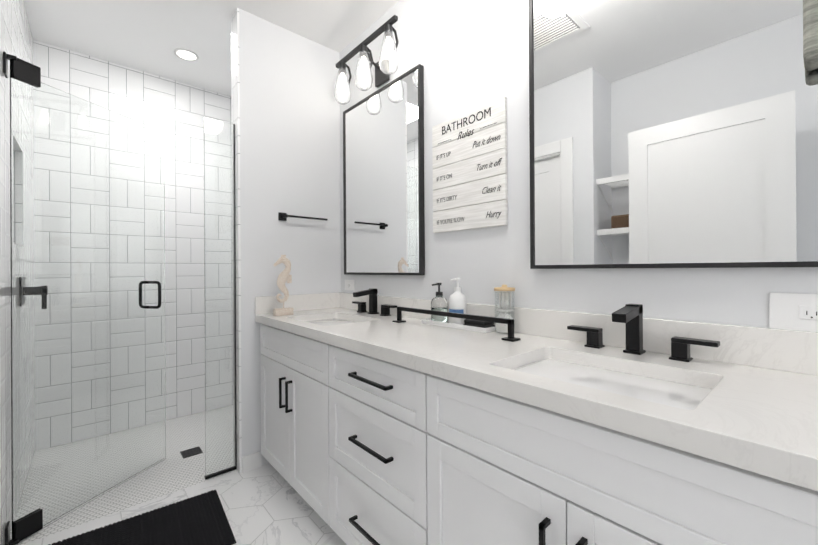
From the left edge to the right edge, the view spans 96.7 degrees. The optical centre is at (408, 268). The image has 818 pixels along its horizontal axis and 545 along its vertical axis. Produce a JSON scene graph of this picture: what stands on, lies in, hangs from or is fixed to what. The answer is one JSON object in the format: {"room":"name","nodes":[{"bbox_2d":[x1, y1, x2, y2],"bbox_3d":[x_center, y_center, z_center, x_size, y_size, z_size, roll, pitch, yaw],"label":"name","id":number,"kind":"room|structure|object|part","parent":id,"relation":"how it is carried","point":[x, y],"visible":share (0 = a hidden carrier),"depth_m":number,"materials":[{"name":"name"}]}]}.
{"room":"bathroom","nodes":[
{"label":"bathroom","id":0,"kind":"room"},
{"bbox_2d":[0,0,32,544],"bbox_3d":[-2.069,-0.162,1.848,0.120,2.720,1.380,0,0,-41],"label":"wall tiles","id":1,"kind":"structure","parent":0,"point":[16,38],"depth_m":1.60,"materials":[{"name":"white tile"}]},
{"bbox_2d":[33,39,231,419],"bbox_3d":[-1.960,-0.161,2.943,1.730,2.720,0.120,0,0,-41],"label":"wall","id":2,"kind":"structure","parent":0,"point":[175,112],"depth_m":2.94,"materials":[{"name":"tile"}]},
{"bbox_2d":[10,411,346,544],"bbox_3d":[-0.428,1.237,1.025,2.215,0.100,5.010,0,0,-41],"label":"floor","id":3,"kind":"structure","parent":0,"point":[266,504],"depth_m":1.87,"materials":[{"name":"tile"}]},
{"bbox_2d":[3,51,165,544],"bbox_3d":[-1.648,0.134,1.922,0.167,2.115,0.763,0,0,19],"label":"shower door","id":4,"kind":"structure","parent":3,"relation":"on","point":[88,345],"depth_m":1.83,"materials":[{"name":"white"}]},
{"bbox_3d":[-1.626,0.162,1.930,0.614,2.043,0.418,0,0,-41],"label":"door","id":5,"kind":"part","parent":4,"relation":"part of","materials":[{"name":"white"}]},
{"bbox_3d":[-1.559,0.155,2.189,0.101,0.167,0.141,0,0,-41],"label":"handle","id":6,"kind":"part","parent":4,"relation":"part of","materials":[{"name":"black metal"}]},
{"bbox_2d":[48,490,235,544],"bbox_3d":[-1.161,1.181,1.559,0.680,0.019,0.470,0,0,-37],"label":"bath mat","id":7,"kind":"object","parent":3,"relation":"on","point":[201,519],"visible":1,"depth_m":1.65,"materials":[{"name":"black fabric"}]},
{"bbox_2d":[180,446,202,458],"bbox_3d":[-1.418,1.194,2.372,0.110,0.005,0.110,0,0,-41],"label":"shower drain","id":8,"kind":"object","parent":3,"relation":"on","point":[191,452],"visible":1,"depth_m":2.37,"materials":[{"name":"black metal"}]},
{"bbox_2d":[204,117,236,479],"bbox_3d":[-1.096,0.163,2.123,0.176,2.053,0.020,0,0,-41],"label":"glass","id":9,"kind":"object","parent":3,"relation":"on","point":[219,136],"depth_m":2.12,"materials":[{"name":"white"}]},
{"bbox_2d":[255,316,817,544],"bbox_3d":[0.062,0.744,1.501,0.602,0.880,2.324,0,0,-41],"label":"bathroom vanity","id":10,"kind":"object","parent":3,"relation":"on","point":[628,424],"depth_m":0.96,"materials":[{"name":"white"}]},
{"bbox_2d":[255,308,817,475],"bbox_3d":[0.072,0.287,1.497,0.590,0.045,2.348,0,0,-41],"label":"countertop","id":11,"kind":"structure","parent":10,"relation":"on","point":[769,415],"depth_m":0.87,"materials":[{"name":"white stone"}]},
{"bbox_2d":[273,255,292,315],"bbox_3d":[-0.737,0.094,2.126,0.110,0.352,0.042,0,0,-41],"label":"seahorse","id":12,"kind":"object","parent":11,"relation":"on","point":[284,276],"visible":1,"depth_m":2.12,"materials":[{"name":"plastic"}]},
{"bbox_2d":[305,318,354,325],"bbox_3d":[-0.420,0.383,1.984,0.366,0.163,0.492,0,0,-41],"label":"sink","id":13,"kind":"object","parent":11,"relation":"in","point":[320,321],"depth_m":2.10,"materials":[{"name":"white ceramic"}]},
{"bbox_2d":[351,288,398,315],"bbox_3d":[-0.253,0.192,2.132,0.157,0.150,0.406,0,0,-41],"label":"faucet","id":14,"kind":"object","parent":11,"relation":"on","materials":[{"name":"black metal"}]},
{"bbox_2d":[392,306,520,341],"bbox_3d":[0.163,0.225,1.580,0.050,0.076,0.691,0,0,-41],"label":"towel bar","id":15,"kind":"object","parent":11,"relation":"on","point":[510,337],"visible":0.98,"depth_m":1.49,"materials":[{"name":"black metal"}]},
{"bbox_2d":[421,318,495,332],"bbox_3d":[0.223,0.253,1.661,0.100,0.020,0.382,0,0,-41],"label":"tray","id":16,"kind":"object","parent":11,"relation":"on","point":[459,326],"visible":0.56,"depth_m":1.59,"materials":[{"name":"white ceramic"}]},
{"bbox_2d":[431,296,447,322],"bbox_3d":[0.146,0.193,1.750,0.080,0.128,0.080,0,0,-41],"label":"clear soap bottle","id":17,"kind":"object","parent":16,"relation":"on","point":[439,303],"visible":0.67,"depth_m":1.72,"materials":[{"name":"clear glass"}]},
{"bbox_2d":[432,283,442,295],"bbox_3d":[0.136,0.097,1.743,0.057,0.062,0.034,0,0,-41],"label":"pump","id":18,"kind":"object","parent":17,"relation":"attached to","point":[438,293],"visible":1,"depth_m":1.74,"materials":[{"name":"black plastic"}]},
{"bbox_2d":[449,292,465,324],"bbox_3d":[0.223,0.180,1.663,0.078,0.153,0.078,0,0,-41],"label":"soap bottle","id":19,"kind":"object","parent":16,"relation":"on","point":[457,300],"visible":0.73,"depth_m":1.63,"materials":[{"name":"white plastic"}]},
{"bbox_2d":[450,278,460,291],"bbox_3d":[0.213,0.072,1.654,0.055,0.062,0.030,0,0,-41],"label":"pump","id":20,"kind":"object","parent":19,"relation":"attached to","point":[457,289],"visible":1,"depth_m":1.65,"materials":[{"name":"white plastic"}]},
{"bbox_2d":[449,309,463,313],"bbox_3d":[0.206,0.199,1.647,0.033,0.035,0.078,0,0,-41],"label":"label","id":21,"kind":"object","parent":19,"relation":"attached to","point":[457,311],"visible":0.38,"depth_m":1.63,"materials":[{"name":"blue paper"}]},
{"bbox_2d":[463,319,494,327],"bbox_3d":[0.303,0.238,1.574,0.078,0.036,0.118,0,0,-41],"label":"washcloth","id":22,"kind":"object","parent":16,"relation":"on","point":[477,323],"visible":0.67,"depth_m":1.54,"materials":[{"name":"black fabric"}]},
{"bbox_2d":[494,291,513,333],"bbox_3d":[0.390,0.176,1.486,0.080,0.172,0.080,0,0,-41],"label":"glass jar","id":23,"kind":"object","parent":11,"relation":"on","point":[505,308],"visible":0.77,"depth_m":1.46,"materials":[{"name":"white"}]},
{"bbox_2d":[494,285,514,290],"bbox_3d":[0.390,0.076,1.486,0.084,0.025,0.084,0,0,-41],"label":"lid","id":24,"kind":"object","parent":23,"relation":"on","point":[504,288],"visible":1,"depth_m":1.46,"materials":[{"name":"brown wood"}]},
{"bbox_2d":[514,359,711,409],"bbox_3d":[0.493,0.376,0.947,0.366,0.163,0.492,0,0,-41],"label":"sink","id":25,"kind":"object","parent":11,"relation":"in","point":[682,392],"depth_m":0.96,"materials":[{"name":"white ceramic"}]},
{"bbox_2d":[567,304,722,359],"bbox_3d":[0.660,0.185,1.096,0.157,0.150,0.406,0,0,-41],"label":"faucet","id":26,"kind":"object","parent":11,"relation":"on","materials":[{"name":"black metal"}]},
{"bbox_2d":[24,0,398,95],"bbox_3d":[-0.445,-1.583,1.029,2.215,0.100,5.010,0,0,-41],"label":"ceiling","id":27,"kind":"structure","parent":0,"point":[149,36],"depth_m":2.29,"materials":[{"name":"white paint"}]},
{"bbox_2d":[174,48,198,60],"bbox_3d":[-1.584,-1.521,2.591,0.150,0.006,0.150,0,0,-41],"label":"recessed light","id":28,"kind":"object","parent":27,"relation":"in","point":[186,55],"depth_m":2.58,"materials":[{"name":"white"}]},
{"bbox_2d":[239,9,340,464],"bbox_3d":[-0.731,-0.169,2.440,0.790,2.720,0.120,0,0,-41],"label":"wall","id":29,"kind":"structure","parent":0,"point":[289,134],"depth_m":2.30,"materials":[{"name":"white paint"}]},
{"bbox_2d":[231,8,241,472],"bbox_3d":[-1.032,-0.168,2.175,0.012,2.720,0.120,0,0,-41],"label":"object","id":30,"kind":"object","parent":29,"relation":"attached to","point":[235,80],"visible":0.79,"depth_m":2.14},
{"bbox_2d":[242,451,261,472],"bbox_3d":[-0.035,1.139,0.579,1.975,0.090,3.580,0,0,-41],"label":"baseboard","id":31,"kind":"structure","parent":29,"relation":"attached to","point":[252,461],"depth_m":2.16,"materials":[{"name":"white wood"}]},
{"bbox_2d":[255,292,338,311],"bbox_3d":[-0.705,0.218,2.364,0.570,0.104,0.020,0,0,-41],"label":"backsplash","id":32,"kind":"structure","parent":29,"relation":"attached to","point":[320,300],"depth_m":2.35,"materials":[{"name":"white stone"}]},
{"bbox_2d":[278,212,327,220],"bbox_3d":[-0.682,-0.330,2.361,0.310,0.050,0.062,0,0,-41],"label":"towel rail","id":33,"kind":"object","parent":29,"relation":"attached to","point":[282,216],"visible":1,"depth_m":2.29,"materials":[{"name":"black metal"}]},
{"bbox_2d":[339,292,817,375],"bbox_3d":[0.286,0.211,1.685,0.020,0.104,2.348,0,0,-41],"label":"backsplash","id":34,"kind":"structure","parent":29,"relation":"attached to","point":[789,350],"depth_m":1.09,"materials":[{"name":"white stone"}]},
{"bbox_2d":[339,0,817,327],"bbox_3d":[0.783,-0.180,1.228,0.120,2.720,3.700,0,0,-41],"label":"wall","id":35,"kind":"structure","parent":0,"point":[469,55],"depth_m":1.57,"materials":[{"name":"white paint"}]},
{"bbox_2d":[345,280,353,289],"bbox_3d":[-0.406,0.110,2.479,0.008,0.070,0.115,0,0,-41],"label":"electrical outlet","id":36,"kind":"object","parent":35,"relation":"attached to","point":[347,283],"visible":1,"depth_m":2.47,"materials":[{"name":"white plastic"}]},
{"bbox_2d":[334,15,398,104],"bbox_3d":[-0.227,-1.170,2.128,0.195,0.268,0.595,0,0,-41],"label":"sconce","id":37,"kind":"object","parent":35,"relation":"attached to","point":[386,65],"visible":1,"depth_m":2.07,"materials":[{"name":"black"}]},
{"bbox_3d":[-0.415,-1.141,2.272,0.104,0.212,0.104,0,0,-41],"label":"lamp shade","id":38,"kind":"part","parent":37,"relation":"part of","materials":[{"name":"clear glass"}]},
{"bbox_3d":[-0.261,-1.142,2.098,0.104,0.212,0.104,0,0,-41],"label":"lamp shade","id":39,"kind":"part","parent":37,"relation":"part of","materials":[{"name":"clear glass"}]},
{"bbox_3d":[-0.107,-1.143,1.923,0.104,0.212,0.104,0,0,-41],"label":"lamp shade","id":40,"kind":"part","parent":37,"relation":"part of","materials":[{"name":"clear glass"}]},
{"bbox_2d":[343,64,424,274],"bbox_3d":[-0.183,-0.519,2.206,0.030,1.110,0.766,0,0,-41],"label":"mirror","id":41,"kind":"object","parent":35,"relation":"attached to","point":[381,191],"depth_m":2.13,"materials":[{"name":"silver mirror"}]},
{"bbox_3d":[-0.183,-0.519,2.206,0.030,1.110,0.766,0,0,-41],"label":"left mirror frame","id":42,"kind":"part","parent":41,"relation":"part of","materials":[{"name":"black metal"}]},
{"bbox_2d":[432,97,507,232],"bbox_3d":[0.269,-0.456,1.702,0.018,0.542,0.432,0,0,-41],"label":"sign","id":43,"kind":"object","parent":35,"relation":"attached to","point":[471,204],"visible":0.98,"depth_m":1.67,"materials":[{"name":"white wood"}]},
{"bbox_2d":[438,195,456,201],"bbox_3d":[0.184,-0.342,1.784,0.001,0.022,0.132,0,0,-41],"label":"sign","id":44,"kind":"object","parent":43,"relation":"attached to","point":[449,198],"visible":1,"depth_m":1.77,"materials":[{"name":"grey paint"}]},
{"bbox_2d":[438,217,463,223],"bbox_3d":[0.200,-0.234,1.766,0.001,0.022,0.178,0,0,-41],"label":"sign","id":45,"kind":"object","parent":43,"relation":"attached to","point":[451,220],"visible":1,"depth_m":1.78,"materials":[{"name":"grey paint"}]},
{"bbox_2d":[458,129,473,138],"bbox_3d":[0.263,-0.629,1.692,0.001,0.035,0.101,0,0,-41],"label":"sign","id":46,"kind":"object","parent":43,"relation":"attached to","point":[465,133],"visible":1,"depth_m":1.70,"materials":[{"name":"grey paint"}]},
{"bbox_2d":[442,107,490,134],"bbox_3d":[0.260,-0.685,1.696,0.001,0.041,0.291,0,0,-41],"label":"text","id":47,"kind":"object","parent":43,"relation":"attached to","point":[466,120],"visible":1,"depth_m":1.69,"materials":[{"name":"grey paint"}]},
{"bbox_2d":[473,135,499,146],"bbox_3d":[0.340,-0.565,1.606,0.001,0.029,0.150,0,0,-41],"label":"sign","id":48,"kind":"object","parent":43,"relation":"attached to","point":[493,139],"visible":1,"depth_m":1.60,"materials":[{"name":"grey paint"}]},
{"bbox_2d":[477,158,501,170],"bbox_3d":[0.351,-0.457,1.594,0.001,0.029,0.135,0,0,-41],"label":"sign","id":49,"kind":"object","parent":43,"relation":"attached to","point":[489,165],"visible":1,"depth_m":1.60,"materials":[{"name":"grey paint"}]},
{"bbox_2d":[482,185,500,193],"bbox_3d":[0.359,-0.348,1.585,0.001,0.029,0.100,0,0,-41],"label":"sign","id":50,"kind":"object","parent":43,"relation":"attached to","point":[489,189],"visible":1,"depth_m":1.59,"materials":[{"name":"grey"}]},
{"bbox_2d":[529,0,817,268],"bbox_3d":[0.741,-0.574,1.157,0.030,1.143,0.770,0,0,-41],"label":"mirror","id":51,"kind":"object","parent":35,"relation":"attached to","point":[675,131],"depth_m":1.09,"materials":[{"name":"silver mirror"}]},
{"bbox_3d":[0.741,-0.574,1.157,0.030,1.143,0.770,0,0,-41],"label":"right mirror frame","id":52,"kind":"part","parent":51,"relation":"part of","materials":[{"name":"black metal"}]},
{"bbox_2d":[769,293,817,331],"bbox_3d":[1.007,0.108,0.875,0.008,0.093,0.200,0,0,-41],"label":"electrical outlet","id":53,"kind":"object","parent":35,"relation":"attached to","point":[787,311],"visible":1,"depth_m":0.92,"materials":[{"name":"white plastic"}]},
{"bbox_2d":[803,0,817,70],"bbox_3d":[1.094,-0.948,0.657,0.089,0.950,0.523,0,0,-41],"label":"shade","id":54,"kind":"object","parent":35,"relation":"attached to","point":[810,33],"visible":1,"depth_m":0.82,"materials":[{"name":"grey fabric"}]},
{"bbox_3d":[-0.590,-0.174,-0.107,0.485,2.720,3.510,0,0,-41],"label":"wall","id":55,"kind":"structure","parent":0,"visible":0},
{"bbox_2d":[0,448,0,544],"bbox_3d":[-1.354,0.079,1.052,0.138,2.227,0.761,0,0,-41],"label":"door frame","id":56,"kind":"structure","parent":55,"relation":"attached to","point":[0,496],"depth_m":1.38,"materials":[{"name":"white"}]}
]}

